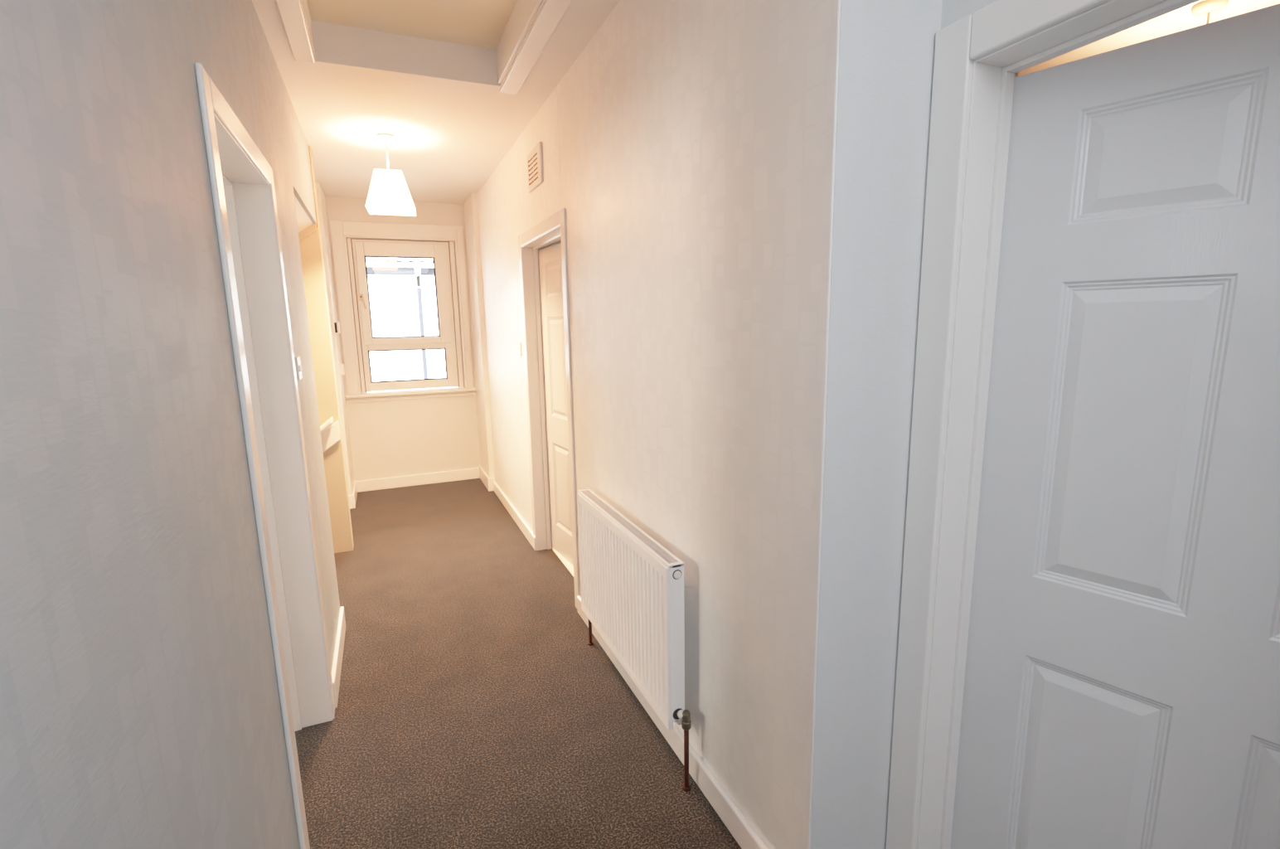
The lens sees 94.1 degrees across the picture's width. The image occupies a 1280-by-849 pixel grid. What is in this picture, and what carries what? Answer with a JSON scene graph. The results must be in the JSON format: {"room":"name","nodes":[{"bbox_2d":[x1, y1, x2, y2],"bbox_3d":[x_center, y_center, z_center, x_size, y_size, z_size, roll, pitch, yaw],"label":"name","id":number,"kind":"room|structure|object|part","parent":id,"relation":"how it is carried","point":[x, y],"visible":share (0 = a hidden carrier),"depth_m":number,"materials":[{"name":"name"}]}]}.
{"room":"home hallway","nodes":[
{"label":"home hallway","id":0,"kind":"room"},
{"bbox_2d":[0,0,353,848],"bbox_3d":[-1.485,-0.075,1.822,0.702,2.575,7.700,-5,11,-23],"label":"wall","id":1,"kind":"structure","parent":0,"point":[140,706],"depth_m":0.76,"materials":[{"name":"paint"}]},
{"bbox_2d":[194,62,335,848],"bbox_3d":[-1.133,0.207,1.751,0.182,2.031,0.895,-5,11,-23],"label":"door frame","id":2,"kind":"structure","parent":1,"relation":"attached to","point":[247,192],"depth_m":2.01,"materials":[{"name":"white wood"}]},
{"bbox_2d":[294,356,302,380],"bbox_3d":[-1.290,-0.213,2.254,0.014,0.086,0.086,-5,11,-23],"label":"light switch","id":3,"kind":"object","parent":1,"relation":"attached to","point":[298,364],"visible":1,"depth_m":2.22,"materials":[{"name":"white plastic"}]},
{"bbox_2d":[308,145,317,227],"bbox_3d":[-1.994,-1.448,3.631,0.004,0.475,0.006,-5,11,-23],"label":"trim","id":4,"kind":"structure","parent":1,"relation":"attached to","point":[308,146],"depth_m":3.63,"materials":[{"name":"white wood"}]},
{"bbox_2d":[334,321,340,333],"bbox_3d":[-2.444,-0.781,4.807,0.036,0.088,0.090,-5,11,-23],"label":"thermostat","id":5,"kind":"object","parent":1,"relation":"attached to","point":[336,324],"visible":0.98,"depth_m":4.77,"materials":[{"name":"white plastic"}]},
{"bbox_3d":[-2.451,-0.781,4.804,0.020,0.080,0.084,-5,11,-23],"label":"plate","id":6,"kind":"part","parent":5,"relation":"part of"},
{"bbox_2d":[330,606,345,707],"bbox_3d":[-0.550,1.327,0.844,0.018,0.115,4.765,-5,11,-23],"label":"baseboard","id":7,"kind":"structure","parent":1,"relation":"attached to","point":[341,631],"depth_m":2.60,"materials":[{"name":"white wood"}]},
{"bbox_2d":[339,363,344,374],"bbox_3d":[-2.437,-0.450,4.865,0.038,0.088,0.090,-5,11,-23],"label":"junction box","id":8,"kind":"object","parent":1,"relation":"attached to","point":[341,370],"visible":0.92,"depth_m":4.83,"materials":[{"name":"white plastic"}]},
{"bbox_2d":[294,195,312,232],"bbox_3d":[-2.812,-0.356,2.831,2.297,1.673,1.126,-5,11,-23],"label":"ceiling","id":9,"kind":"structure","parent":0,"point":[303,221],"depth_m":3.36,"materials":[{"name":"paint"}]},
{"bbox_2d":[299,145,353,552],"bbox_3d":[-3.028,0.758,3.603,2.312,4.775,0.100,-5,11,-23],"label":"wall","id":10,"kind":"structure","parent":0,"point":[311,247],"depth_m":3.81,"materials":[{"name":"paint"}]},
{"bbox_2d":[298,223,316,240],"bbox_3d":[-3.031,-0.367,3.352,2.300,1.618,0.014,-5,11,-23],"label":"trim","id":11,"kind":"structure","parent":10,"relation":"attached to","point":[312,227],"depth_m":3.65,"materials":[{"name":"paint"}]},
{"bbox_2d":[320,416,333,432],"bbox_3d":[-2.663,0.621,3.633,1.528,1.229,0.055,-5,11,-23],"label":"handrail","id":12,"kind":"object","parent":10,"relation":"attached to","point":[329,422],"visible":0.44,"depth_m":3.79,"materials":[{"name":"white wood"}]},
{"bbox_2d":[320,420,340,452],"bbox_3d":[-2.687,0.656,3.670,1.607,1.250,0.020,-5,11,-23],"label":"trim","id":13,"kind":"structure","parent":10,"relation":"attached to","point":[330,436],"depth_m":3.86,"materials":[{"name":"white wood"}]},
{"bbox_2d":[324,196,480,480],"bbox_3d":[-2.325,-0.698,5.475,2.100,2.575,0.230,-5,11,-23],"label":"wall","id":14,"kind":"structure","parent":0,"point":[389,438],"depth_m":5.52,"materials":[{"name":"paint"}]},
{"bbox_2d":[329,220,473,394],"bbox_3d":[-2.111,-1.040,5.376,1.090,1.485,0.016,-5,11,-23],"label":"trim","id":15,"kind":"structure","parent":14,"relation":"attached to","point":[339,229],"depth_m":5.24,"materials":[{"name":"white wood"}]},
{"bbox_2d":[344,235,466,393],"bbox_3d":[-2.123,-0.994,5.460,0.934,1.367,0.137,-5,11,-23],"label":"window","id":16,"kind":"structure","parent":14,"relation":"in","point":[443,252],"depth_m":5.45,"materials":[{"name":"white wood"}]},
{"bbox_3d":[-2.444,-1.086,5.258,0.046,0.131,0.048,-5,11,-23],"label":"handle","id":17,"kind":"part","parent":16,"relation":"part of","materials":[{"name":"white plastic"}]},
{"bbox_3d":[-2.138,-1.188,5.439,0.766,0.897,0.066,-5,11,-23],"label":"sash","id":18,"kind":"part","parent":16,"relation":"part of","materials":[{"name":"white wood"}]},
{"bbox_2d":[345,390,475,403],"bbox_3d":[-2.097,-0.257,5.516,1.127,0.045,0.010,-5,11,-23],"label":"trim","id":19,"kind":"structure","parent":14,"relation":"attached to","point":[463,393],"depth_m":5.50,"materials":[{"name":"paint"}]},
{"bbox_2d":[345,387,475,398],"bbox_3d":[-2.103,-0.296,5.523,1.127,0.030,0.110,-5,11,-23],"label":"window sill","id":20,"kind":"structure","parent":14,"relation":"attached to","point":[458,390],"depth_m":5.46,"materials":[{"name":"white wood"}]},
{"bbox_2d":[348,465,494,509],"bbox_3d":[-2.021,0.555,5.393,1.304,0.125,0.538,-5,11,-23],"label":"baseboard","id":21,"kind":"structure","parent":14,"relation":"attached to","point":[477,472],"depth_m":5.59,"materials":[{"name":"white wood"}]},
{"bbox_2d":[463,193,494,478],"bbox_3d":[-1.395,-0.734,5.589,0.298,2.575,0.750,-5,11,-23],"label":"wall","id":22,"kind":"structure","parent":0,"point":[470,206],"depth_m":5.30,"materials":[{"name":"paint"}]},
{"bbox_2d":[294,478,741,848],"bbox_3d":[-0.387,1.163,2.454,7.000,0.120,7.600,-5,11,-23],"label":"floor","id":23,"kind":"structure","parent":0,"point":[476,709],"depth_m":2.33,"materials":[{"name":"carpet"}]},
{"bbox_2d":[543,240,561,248],"bbox_3d":[1.442,-0.344,3.060,3.120,2.575,7.700,-5,11,-23],"label":"wall","id":24,"kind":"structure","parent":0,"point":[559,241],"depth_m":5.96,"materials":[{"name":"paint"}]},
{"bbox_2d":[551,547,573,576],"bbox_3d":[-0.407,0.892,3.626,0.042,0.011,0.860,-5,11,-23],"label":"trim","id":25,"kind":"structure","parent":24,"relation":"attached to","point":[570,568],"depth_m":3.73,"materials":[{"name":"white wood"}]},
{"bbox_2d":[950,3,1279,848],"bbox_3d":[1.053,0.316,1.068,0.146,1.958,0.846,-10,13,-40],"label":"door","id":26,"kind":"structure","parent":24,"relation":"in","point":[1122,690],"depth_m":1.13,"materials":[{"name":"white wood"}]},
{"bbox_2d":[476,0,840,848],"bbox_3d":[-0.416,-0.345,3.259,0.135,2.575,4.365,-5,11,-23],"label":"wall","id":27,"kind":"structure","parent":0,"point":[689,147],"depth_m":1.69,"materials":[{"name":"paint"}]},
{"bbox_2d":[517,342,522,355],"bbox_3d":[-0.797,-0.500,3.935,0.014,0.086,0.086,-5,11,-23],"label":"light switch","id":28,"kind":"object","parent":27,"relation":"attached to","point":[519,344],"visible":1,"depth_m":3.91,"materials":[{"name":"white plastic"}]},
{"bbox_2d":[526,141,543,193],"bbox_3d":[-0.564,-1.371,3.191,0.016,0.195,0.290,-5,11,-23],"label":"air vent","id":29,"kind":"object","parent":27,"relation":"in","point":[535,158],"visible":1,"depth_m":3.16,"materials":[{"name":"paint"}]},
{"bbox_2d":[518,208,579,609],"bbox_3d":[-0.472,-0.096,3.433,0.145,2.025,1.006,-5,11,-23],"label":"door frame","id":30,"kind":"structure","parent":27,"relation":"attached to","point":[530,250],"depth_m":3.72,"materials":[{"name":"white wood"}]},
{"bbox_2d":[538,242,573,565],"bbox_3d":[-0.391,-0.068,3.490,0.144,1.925,0.848,-7,11,-29],"label":"door","id":31,"kind":"structure","parent":27,"relation":"in","point":[550,258],"depth_m":3.67,"materials":[{"name":"white wood"}]},
{"bbox_2d":[492,480,767,848],"bbox_3d":[-0.466,0.882,3.446,0.018,0.095,4.355,-5,11,-23],"label":"baseboard","id":32,"kind":"structure","parent":27,"relation":"attached to","point":[734,821],"depth_m":1.96,"materials":[{"name":"white wood"}]},
{"bbox_2d":[576,489,691,791],"bbox_3d":[-0.045,0.732,2.308,0.103,0.764,0.997,-5,11,-23],"label":"radiator","id":33,"kind":"object","parent":27,"relation":"attached to","point":[632,586],"visible":1,"depth_m":2.08,"materials":[{"name":"white metal"}]},
{"bbox_3d":[-0.085,0.641,2.276,0.018,0.548,0.907,-5,11,-23],"label":"panel","id":34,"kind":"part","parent":33,"relation":"part of","materials":[{"name":"white metal"}]},
{"bbox_2d":[581,490,678,563],"bbox_3d":[-0.069,0.363,2.236,0.036,0.004,0.885,-5,11,-23],"label":"grille","id":35,"kind":"object","parent":33,"relation":"attached to","point":[658,554],"depth_m":2.13,"materials":[{"name":"white metal"}]},
{"bbox_3d":[-0.070,0.363,2.236,0.054,0.012,0.915,-5,11,-23],"label":"frame","id":36,"kind":"part","parent":33,"relation":"part of","materials":[{"name":"white metal"}]},
{"bbox_3d":[0.117,0.688,1.869,0.050,0.528,0.004,-5,11,-23],"label":"panel","id":37,"kind":"part","parent":33,"relation":"part of","materials":[{"name":"white metal"}]},
{"bbox_3d":[-0.049,0.639,2.291,0.018,0.546,0.891,-5,11,-23],"label":"panel","id":38,"kind":"part","parent":33,"relation":"part of","materials":[{"name":"white metal"}]},
{"bbox_2d":[252,0,1279,203],"bbox_3d":[-0.456,-1.588,2.021,7.000,0.300,7.700,-5,11,-23],"label":"ceiling","id":39,"kind":"structure","parent":0,"point":[451,123],"depth_m":2.80,"materials":[{"name":"paint"}]},
{"bbox_2d":[276,0,315,63],"bbox_3d":[-1.030,-1.355,1.662,0.072,0.016,1.676,-5,11,-23],"label":"trim","id":40,"kind":"structure","parent":39,"relation":"attached to","point":[291,12],"depth_m":2.15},
{"bbox_2d":[365,132,416,215],"bbox_3d":[-1.460,-1.457,3.463,0.262,0.418,0.262,-4,10,-19],"label":"pendant light","id":41,"kind":"object","parent":39,"relation":"hanging from","point":[389,193],"visible":1,"depth_m":3.40,"materials":[{"name":"beige plastic"}]},
{"bbox_3d":[-1.462,-1.556,3.446,0.008,0.162,0.008,-4,10,-19],"label":"cord","id":42,"kind":"part","parent":41,"relation":"part of","materials":[{"name":"white plastic"}]},
{"bbox_3d":[-1.458,-1.358,3.481,0.262,0.216,0.262,-4,10,-19],"label":"lamp shade","id":43,"kind":"part","parent":41,"relation":"part of","materials":[{"name":"white fabric"}]},
{"bbox_2d":[306,0,517,49],"bbox_3d":[-0.670,-1.569,1.834,0.755,0.030,1.626,-5,11,-23],"label":"hatch","id":44,"kind":"object","parent":39,"relation":"attached to","point":[479,23],"visible":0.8,"depth_m":2.41,"materials":[{"name":"paint"}]},
{"bbox_2d":[495,0,542,83],"bbox_3d":[-0.327,-1.516,1.993,0.012,0.142,1.626,-5,11,-23],"label":"trim","id":45,"kind":"structure","parent":39,"relation":"attached to","point":[523,12],"depth_m":2.39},
{"bbox_2d":[499,0,572,94],"bbox_3d":[-0.277,-1.429,2.010,0.076,0.016,1.731,-5,11,-23],"label":"trim","id":46,"kind":"structure","parent":39,"relation":"attached to","point":[551,12],"depth_m":2.29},
{"bbox_2d":[1191,0,1229,24],"bbox_3d":[2.033,-1.238,2.165,0.300,0.528,0.300,-4,10,-19],"label":"pendant light","id":47,"kind":"object","parent":39,"relation":"hanging from","point":[1204,7],"visible":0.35,"depth_m":2.11,"materials":[{"name":"beige plastic"}]},
{"bbox_3d":[2.031,-1.336,2.148,0.008,0.272,0.008,-4,10,-19],"label":"cord","id":48,"kind":"part","parent":47,"relation":"part of","materials":[{"name":"white plastic"}]},
{"bbox_2d":[809,0,942,848],"bbox_3d":[0.548,-0.038,1.398,0.399,2.575,0.142,-5,11,-23],"label":"wall","id":49,"kind":"structure","parent":0,"point":[887,47],"depth_m":1.30,"materials":[{"name":"paint"}]},
{"bbox_2d":[940,0,996,60],"bbox_3d":[1.198,0.157,0.212,0.120,2.575,2.586,-5,11,-23],"label":"wall","id":50,"kind":"structure","parent":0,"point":[952,11],"depth_m":1.18,"materials":[{"name":"paint"}]},
{"bbox_2d":[885,0,1199,848],"bbox_3d":[0.884,0.290,0.956,0.140,2.068,1.018,-5,11,-23],"label":"door frame","id":51,"kind":"structure","parent":50,"relation":"attached to","point":[994,74],"depth_m":1.28,"materials":[{"name":"white wood"}]},
{"label":"outside","id":52,"kind":"structure","parent":0,"visible":0},
{"bbox_2d":[365,256,446,381],"bbox_3d":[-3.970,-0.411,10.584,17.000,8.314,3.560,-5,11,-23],"label":"window pane","id":53,"kind":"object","parent":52,"point":[402,293],"visible":0.07,"depth_m":8.87,"materials":[{"name":"glass"}]}
]}

